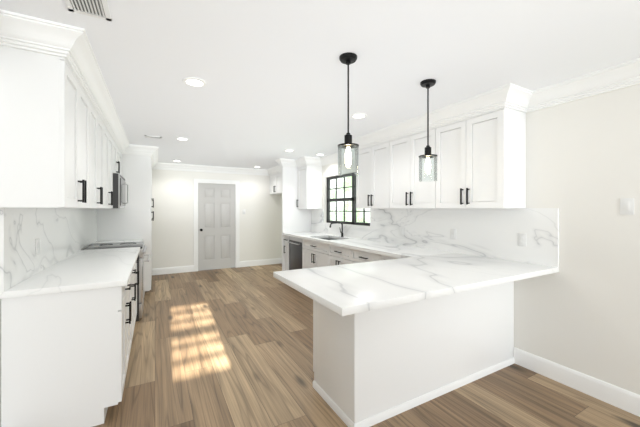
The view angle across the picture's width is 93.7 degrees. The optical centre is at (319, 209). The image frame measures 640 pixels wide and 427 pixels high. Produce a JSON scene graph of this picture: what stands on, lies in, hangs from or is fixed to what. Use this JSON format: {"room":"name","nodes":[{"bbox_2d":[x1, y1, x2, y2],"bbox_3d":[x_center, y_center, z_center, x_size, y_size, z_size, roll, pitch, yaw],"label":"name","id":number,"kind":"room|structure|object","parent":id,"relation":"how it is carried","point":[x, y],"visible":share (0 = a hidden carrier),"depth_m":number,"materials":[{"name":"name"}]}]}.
{"room":"kitchen","nodes":[
{"label":"kitchen","id":0,"kind":"room"},
{"bbox_2d":[0,208,90,426],"bbox_3d":[-2.026,0.205,1.910,0.150,2.390,9.600,0,0,-29],"label":"wall","id":1,"kind":"structure","parent":0,"point":[0,347],"depth_m":1.73,"materials":[{"name":"white paint"}]},
{"bbox_2d":[0,9,19,48],"bbox_3d":[-0.672,-0.921,-0.272,0.120,0.137,4.170,0,0,-29],"label":"crown molding","id":2,"kind":"structure","parent":1,"relation":"attached to","point":[9,27],"depth_m":1.54,"materials":[{"name":"white wood"}]},
{"bbox_2d":[0,45,91,208],"bbox_3d":[-1.773,-0.498,1.955,0.330,0.976,0.795,0,0,-29],"label":"upper cabinet","id":3,"kind":"object","parent":1,"relation":"attached to","point":[59,148],"depth_m":1.64,"materials":[{"name":"white wood"}]},
{"bbox_2d":[0,208,96,291],"bbox_3d":[-2.567,0.230,3.077,0.020,0.480,3.125,0,0,-29],"label":"backsplash","id":4,"kind":"structure","parent":1,"relation":"attached to","point":[62,233],"depth_m":2.22,"materials":[{"name":"stone"}]},
{"bbox_2d":[35,238,39,254],"bbox_3d":[-2.066,0.270,2.196,0.009,0.114,0.070,0,0,-29],"label":"electrical outlet","id":5,"kind":"object","parent":4,"relation":"attached to","point":[37,245],"visible":1,"depth_m":2.18,"materials":[{"name":"white plastic"}]},
{"bbox_2d":[92,105,107,208],"bbox_3d":[-2.114,-0.498,2.575,0.330,0.976,0.853,0,0,-29],"label":"upper cabinet","id":6,"kind":"object","parent":1,"relation":"attached to","point":[99,130],"depth_m":2.77,"materials":[{"name":"white wood"}]},
{"bbox_2d":[108,131,115,208],"bbox_3d":[-2.454,-0.498,3.195,0.330,0.976,0.794,0,0,-29],"label":"upper cabinet","id":7,"kind":"object","parent":1,"relation":"attached to","point":[111,143],"depth_m":3.52,"materials":[{"name":"white wood"}]},
{"bbox_2d":[116,145,119,172],"bbox_3d":[-2.829,-0.716,3.876,0.330,0.541,0.760,0,0,-29],"label":"upper cabinet","id":8,"kind":"object","parent":1,"relation":"attached to","point":[117,149],"depth_m":3.99,"materials":[{"name":"white wood"}]},
{"bbox_2d":[113,173,128,207],"bbox_3d":[-2.775,-0.226,3.906,0.451,0.424,0.750,0,0,-29],"label":"microwave","id":9,"kind":"object","parent":8,"relation":"attached to","point":[119,191],"visible":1,"depth_m":3.66,"materials":[{"name":"silver metal"}]},
{"bbox_2d":[116,152,121,208],"bbox_3d":[-3.099,-0.498,4.368,0.330,0.976,0.354,0,0,-29],"label":"upper cabinet","id":10,"kind":"object","parent":1,"relation":"attached to","point":[120,152],"depth_m":4.54,"materials":[{"name":"white wood"}]},
{"bbox_2d":[151,169,281,268],"bbox_3d":[-2.633,0.205,6.969,3.660,2.390,0.150,0,0,-29],"label":"wall","id":11,"kind":"structure","parent":0,"point":[173,226],"depth_m":6.74,"materials":[{"name":"white paint"}]},
{"bbox_2d":[148,146,159,168],"bbox_3d":[-3.030,-0.921,5.506,0.108,0.137,1.790,0,0,-29],"label":"crown molding","id":12,"kind":"structure","parent":11,"relation":"attached to","point":[153,151],"depth_m":5.09,"materials":[{"name":"white wood"}]},
{"bbox_2d":[152,265,193,274],"bbox_3d":[-3.194,1.330,6.565,0.837,0.140,0.016,0,0,-29],"label":"baseboard","id":13,"kind":"structure","parent":11,"relation":"attached to","point":[180,269],"depth_m":6.54,"materials":[{"name":"white wood"}]},
{"bbox_2d":[160,163,263,174],"bbox_3d":[-2.400,-0.921,6.950,2.604,0.137,0.108,0,0,-29],"label":"crown molding","id":14,"kind":"structure","parent":11,"relation":"attached to","point":[170,166],"depth_m":6.87,"materials":[{"name":"white wood"}]},
{"bbox_2d":[198,183,234,270],"bbox_3d":[-2.395,0.396,7.004,0.832,1.992,0.111,0,0,-29],"label":"door","id":15,"kind":"structure","parent":11,"relation":"in","point":[216,226],"depth_m":7.01,"materials":[{"name":"grey paint"}]},
{"bbox_2d":[194,179,239,271],"bbox_3d":[-2.410,0.354,7.030,1.024,2.091,0.078,0,0,-29],"label":"door frame","id":16,"kind":"structure","parent":11,"relation":"attached to","point":[237,222],"depth_m":7.07,"materials":[{"name":"white wood"}]},
{"bbox_2d":[240,258,280,266],"bbox_3d":[-1.490,1.330,7.502,1.082,0.140,0.016,0,0,-29],"label":"baseboard","id":17,"kind":"structure","parent":11,"relation":"attached to","point":[276,260],"depth_m":7.49,"materials":[{"name":"white wood"}]},
{"bbox_2d":[264,169,281,175],"bbox_3d":[-0.903,-0.921,6.808,0.117,0.137,1.558,0,0,-29],"label":"crown molding","id":18,"kind":"structure","parent":11,"relation":"attached to","point":[268,172],"depth_m":7.34,"materials":[{"name":"white wood"}]},
{"bbox_2d":[0,0,639,169],"bbox_3d":[-0.356,-1.040,2.828,3.960,0.100,9.600,0,0,-29],"label":"ceiling","id":19,"kind":"structure","parent":0,"point":[272,74],"depth_m":1.98,"materials":[{"name":"white paint"}]},
{"bbox_2d":[64,0,111,21],"bbox_3d":[-1.090,-0.985,1.387,0.175,0.010,0.320,0,0,-29],"label":"ceiling vent","id":20,"kind":"object","parent":19,"relation":"in","point":[99,9],"visible":1,"depth_m":1.47,"materials":[{"name":"white metal"}]},
{"bbox_2d":[52,21,131,153],"bbox_3d":[-2.167,-0.921,3.122,0.111,0.137,3.436,0,0,-29],"label":"crown molding","id":21,"kind":"structure","parent":19,"relation":"attached to","point":[70,44],"depth_m":2.00,"materials":[{"name":"white wood"}]},
{"bbox_2d":[145,135,161,138],"bbox_3d":[-2.277,-0.985,4.100,0.200,0.010,0.100,0,0,-29],"label":"ceiling vent","id":22,"kind":"object","parent":19,"relation":"in","point":[146,136],"visible":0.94,"depth_m":4.10,"materials":[{"name":"white metal"}]},
{"bbox_2d":[175,137,188,140],"bbox_3d":[-1.927,-0.985,4.201,0.176,0.010,0.176,0,0,-29],"label":"recessed light","id":23,"kind":"object","parent":19,"relation":"in","point":[182,138],"visible":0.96,"depth_m":4.18,"materials":[{"name":"white"}]},
{"bbox_2d":[182,77,206,86],"bbox_3d":[-0.973,-0.985,2.330,0.176,0.010,0.176,0,0,-29],"label":"recessed light","id":24,"kind":"object","parent":19,"relation":"in","point":[193,81],"visible":1,"depth_m":2.32,"materials":[{"name":"white plastic"}]},
{"bbox_2d":[276,158,295,168],"bbox_3d":[-0.674,-0.921,5.941,0.316,0.137,0.118,0,0,-29],"label":"crown molding","id":25,"kind":"structure","parent":19,"relation":"attached to","point":[282,162],"depth_m":5.97,"materials":[{"name":"white wood"}]},
{"bbox_2d":[296,157,311,166],"bbox_3d":[-0.377,-0.921,5.854,0.120,0.137,0.538,0,0,-29],"label":"crown molding","id":26,"kind":"structure","parent":19,"relation":"attached to","point":[302,161],"depth_m":5.75,"materials":[{"name":"white wood"}]},
{"bbox_2d":[338,52,358,176],"bbox_3d":[0.183,-0.605,1.950,0.138,0.770,0.138,0,0,-29],"label":"pendant light","id":27,"kind":"object","parent":19,"relation":"hanging from","point":[348,58],"visible":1,"depth_m":1.93,"materials":[{"name":"black"}]},
{"bbox_2d":[350,113,366,118],"bbox_3d":[0.409,-0.985,3.169,0.176,0.010,0.176,0,0,-29],"label":"recessed light","id":28,"kind":"object","parent":19,"relation":"in","point":[358,115],"visible":1,"depth_m":3.15,"materials":[{"name":"white"}]},
{"bbox_2d":[419,79,436,181],"bbox_3d":[0.840,-0.605,2.333,0.138,0.770,0.138,0,0,-29],"label":"pendant light","id":29,"kind":"object","parent":19,"relation":"hanging from","point":[427,84],"visible":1,"depth_m":2.32,"materials":[{"name":"black"}]},
{"bbox_2d":[344,83,523,152],"bbox_3d":[0.982,-0.921,3.393,0.111,0.137,2.316,0,0,-29],"label":"crown molding","id":30,"kind":"structure","parent":19,"relation":"attached to","point":[510,95],"depth_m":2.87,"materials":[{"name":"white wood"}]},
{"bbox_2d":[93,263,639,426],"bbox_3d":[-0.356,1.450,2.828,3.960,0.100,9.600,0,0,-29],"label":"floor","id":31,"kind":"structure","parent":0,"point":[228,347],"depth_m":2.48,"materials":[{"name":"brown wood"}]},
{"bbox_2d":[1,271,132,426],"bbox_3d":[-1.756,0.955,2.182,0.580,0.890,0.717,0,0,-29],"label":"base cabinet","id":32,"kind":"object","parent":31,"relation":"on","point":[65,358],"depth_m":1.87,"materials":[{"name":"white wood"}]},
{"bbox_2d":[0,239,142,298],"bbox_3d":[-2.306,0.490,3.220,0.615,0.040,3.126,0,0,-29],"label":"countertop","id":33,"kind":"structure","parent":32,"relation":"on","point":[81,270],"depth_m":2.20,"materials":[{"name":"stone"}]},
{"bbox_2d":[83,241,149,321],"bbox_3d":[-2.652,0.937,3.974,0.686,0.927,0.752,0,0,-29],"label":"range","id":34,"kind":"object","parent":31,"relation":"on","point":[140,286],"visible":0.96,"depth_m":3.78,"materials":[{"name":"silver metal"}]},
{"bbox_2d":[97,154,152,294],"bbox_3d":[-3.174,0.207,4.906,0.720,2.386,0.657,0,0,-29],"label":"tall cabinet","id":35,"kind":"object","parent":31,"relation":"on","point":[132,220],"depth_m":4.69,"materials":[{"name":"white wood"}]},
{"bbox_2d":[133,260,136,332],"bbox_3d":[-2.059,0.955,2.734,0.580,0.890,0.774,0,0,-29],"label":"base cabinet","id":36,"kind":"object","parent":31,"relation":"on","point":[135,267],"depth_m":3.33,"materials":[{"name":"white wood"}]},
{"bbox_2d":[288,236,301,269],"bbox_3d":[-0.222,0.958,5.672,0.639,0.885,0.587,0,0,-29],"label":"dishwasher","id":37,"kind":"object","parent":31,"relation":"on","point":[295,253],"visible":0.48,"depth_m":5.53,"materials":[{"name":"silver metal"}]},
{"bbox_2d":[282,166,310,270],"bbox_3d":[-0.464,0.207,6.136,0.655,2.386,0.038,0,0,-29],"label":"panel","id":38,"kind":"object","parent":31,"relation":"on","point":[295,219],"visible":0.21,"depth_m":6.05,"materials":[{"name":"white wood"}]},
{"bbox_2d":[284,236,315,270],"bbox_3d":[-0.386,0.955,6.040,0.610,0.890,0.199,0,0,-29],"label":"base cabinet","id":39,"kind":"object","parent":31,"relation":"on","point":[308,247],"depth_m":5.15,"materials":[{"name":"white wood"}]},
{"bbox_2d":[324,244,347,265],"bbox_3d":[0.535,0.955,4.366,0.610,0.890,0.701,0,0,-29],"label":"base cabinet","id":40,"kind":"object","parent":31,"relation":"on","point":[333,255],"depth_m":4.33,"materials":[{"name":"white wood"}]},
{"bbox_2d":[283,232,558,279],"bbox_3d":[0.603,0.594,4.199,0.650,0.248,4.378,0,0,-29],"label":"countertop","id":41,"kind":"structure","parent":40,"relation":"on","point":[524,270],"depth_m":3.18,"materials":[{"name":"stone"}]},
{"bbox_2d":[329,222,343,236],"bbox_3d":[0.271,0.342,5.090,0.277,0.256,0.091,0,0,-29],"label":"faucet","id":42,"kind":"object","parent":41,"relation":"on","point":[340,229],"visible":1,"depth_m":5.11,"materials":[{"name":"black"}]},
{"bbox_2d":[348,248,375,263],"bbox_3d":[0.816,0.955,3.853,0.610,0.890,0.701,0,0,-29],"label":"base cabinet","id":43,"kind":"object","parent":31,"relation":"on","point":[354,256],"depth_m":3.80,"materials":[{"name":"white wood"}]},
{"bbox_2d":[376,254,399,260],"bbox_3d":[1.084,0.955,3.366,0.610,0.890,0.643,0,0,-29],"label":"base cabinet","id":44,"kind":"object","parent":31,"relation":"on","point":[379,257],"depth_m":3.41,"materials":[{"name":"white wood"}]},
{"bbox_2d":[313,281,514,426],"bbox_3d":[0.848,0.955,2.573,1.789,0.890,0.617,0,0,-29],"label":"base cabinet","id":45,"kind":"object","parent":31,"relation":"on","point":[372,367],"visible":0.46,"depth_m":2.17,"materials":[{"name":"white wood"}]},
{"bbox_2d":[273,256,516,315],"bbox_3d":[0.508,0.490,2.191,1.440,0.040,0.950,0,0,-29],"label":"countertop","id":46,"kind":"structure","parent":45,"relation":"on","point":[412,274],"depth_m":1.98,"materials":[{"name":"stone"}]},
{"bbox_2d":[322,84,639,394],"bbox_3d":[1.313,0.205,3.746,0.150,2.390,9.600,0,0,-29],"label":"wall","id":47,"kind":"structure","parent":0,"point":[579,311],"depth_m":2.28,"materials":[{"name":"white paint"}]},
{"bbox_2d":[270,172,281,194],"bbox_3d":[-0.751,-0.683,6.959,0.365,0.606,1.675,0,0,-29],"label":"upper cabinet","id":48,"kind":"object","parent":47,"relation":"attached to","point":[275,184],"visible":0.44,"depth_m":7.21,"materials":[{"name":"white wood"}]},
{"bbox_2d":[297,165,321,208],"bbox_3d":[-0.223,-0.498,5.999,0.365,0.976,0.428,0,0,-29],"label":"upper cabinet","id":49,"kind":"object","parent":47,"relation":"attached to","point":[309,186],"visible":0.94,"depth_m":5.84,"materials":[{"name":"white wood"}]},
{"bbox_2d":[316,150,354,165],"bbox_3d":[0.376,-0.921,5.171,0.120,0.137,1.600,0,0,-29],"label":"crown molding","id":50,"kind":"structure","parent":47,"relation":"attached to","point":[332,158],"depth_m":5.54,"materials":[{"name":"white wood"}]},
{"bbox_2d":[327,172,369,225],"bbox_3d":[0.503,-0.180,5.240,0.050,0.880,1.460,0,0,-29],"label":"window","id":51,"kind":"structure","parent":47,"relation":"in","point":[341,199],"depth_m":5.36,"materials":[{"name":"black metal"}]},
{"bbox_2d":[356,142,383,208],"bbox_3d":[0.849,-0.498,4.086,0.330,0.976,0.758,0,0,-29],"label":"upper cabinet","id":52,"kind":"object","parent":47,"relation":"attached to","point":[370,180],"depth_m":4.03,"materials":[{"name":"white wood"}]},
{"bbox_2d":[384,130,427,208],"bbox_3d":[1.173,-0.498,3.498,0.330,0.976,0.816,0,0,-29],"label":"upper cabinet","id":53,"kind":"object","parent":47,"relation":"attached to","point":[403,189],"depth_m":3.50,"materials":[{"name":"white wood"}]},
{"bbox_2d":[311,208,558,266],"bbox_3d":[0.880,0.230,4.351,0.020,0.480,4.378,0,0,-29],"label":"backsplash","id":54,"kind":"structure","parent":47,"relation":"attached to","point":[489,232],"depth_m":3.11,"materials":[{"name":"stone"}]},
{"bbox_2d":[450,229,455,239],"bbox_3d":[1.454,0.270,3.276,0.009,0.114,0.070,0,0,-29],"label":"electrical outlet","id":55,"kind":"object","parent":54,"relation":"attached to","point":[452,233],"visible":1,"depth_m":3.27,"materials":[{"name":"white plastic"}]},
{"bbox_2d":[518,233,525,246],"bbox_3d":[1.791,0.270,2.662,0.009,0.114,0.070,0,0,-29],"label":"electrical outlet","id":56,"kind":"object","parent":54,"relation":"attached to","point":[521,239],"visible":1,"depth_m":2.66,"materials":[{"name":"white plastic"}]},
{"bbox_2d":[428,107,525,208],"bbox_3d":[1.496,-0.498,2.910,0.330,0.976,0.758,0,0,-29],"label":"upper cabinet","id":57,"kind":"object","parent":47,"relation":"attached to","point":[481,160],"depth_m":2.68,"materials":[{"name":"white wood"}]},
{"bbox_2d":[514,347,639,416],"bbox_3d":[2.618,1.330,1.199,0.016,0.140,3.517,0,0,-29],"label":"baseboard","id":58,"kind":"structure","parent":47,"relation":"attached to","point":[619,397],"depth_m":2.30,"materials":[{"name":"white wood"}]},
{"bbox_2d":[516,58,639,112],"bbox_3d":[2.575,-0.921,1.170,0.120,0.137,3.330,0,0,-29],"label":"crown molding","id":59,"kind":"structure","parent":47,"relation":"attached to","point":[625,74],"depth_m":2.25,"materials":[{"name":"white wood"}]},
{"bbox_2d":[620,198,633,214],"bbox_3d":[2.134,-0.020,2.086,0.010,0.114,0.070,0,0,-29],"label":"light switch","id":60,"kind":"object","parent":47,"relation":"attached to","point":[626,206],"visible":1,"depth_m":2.08,"materials":[{"name":"white plastic"}]}
]}

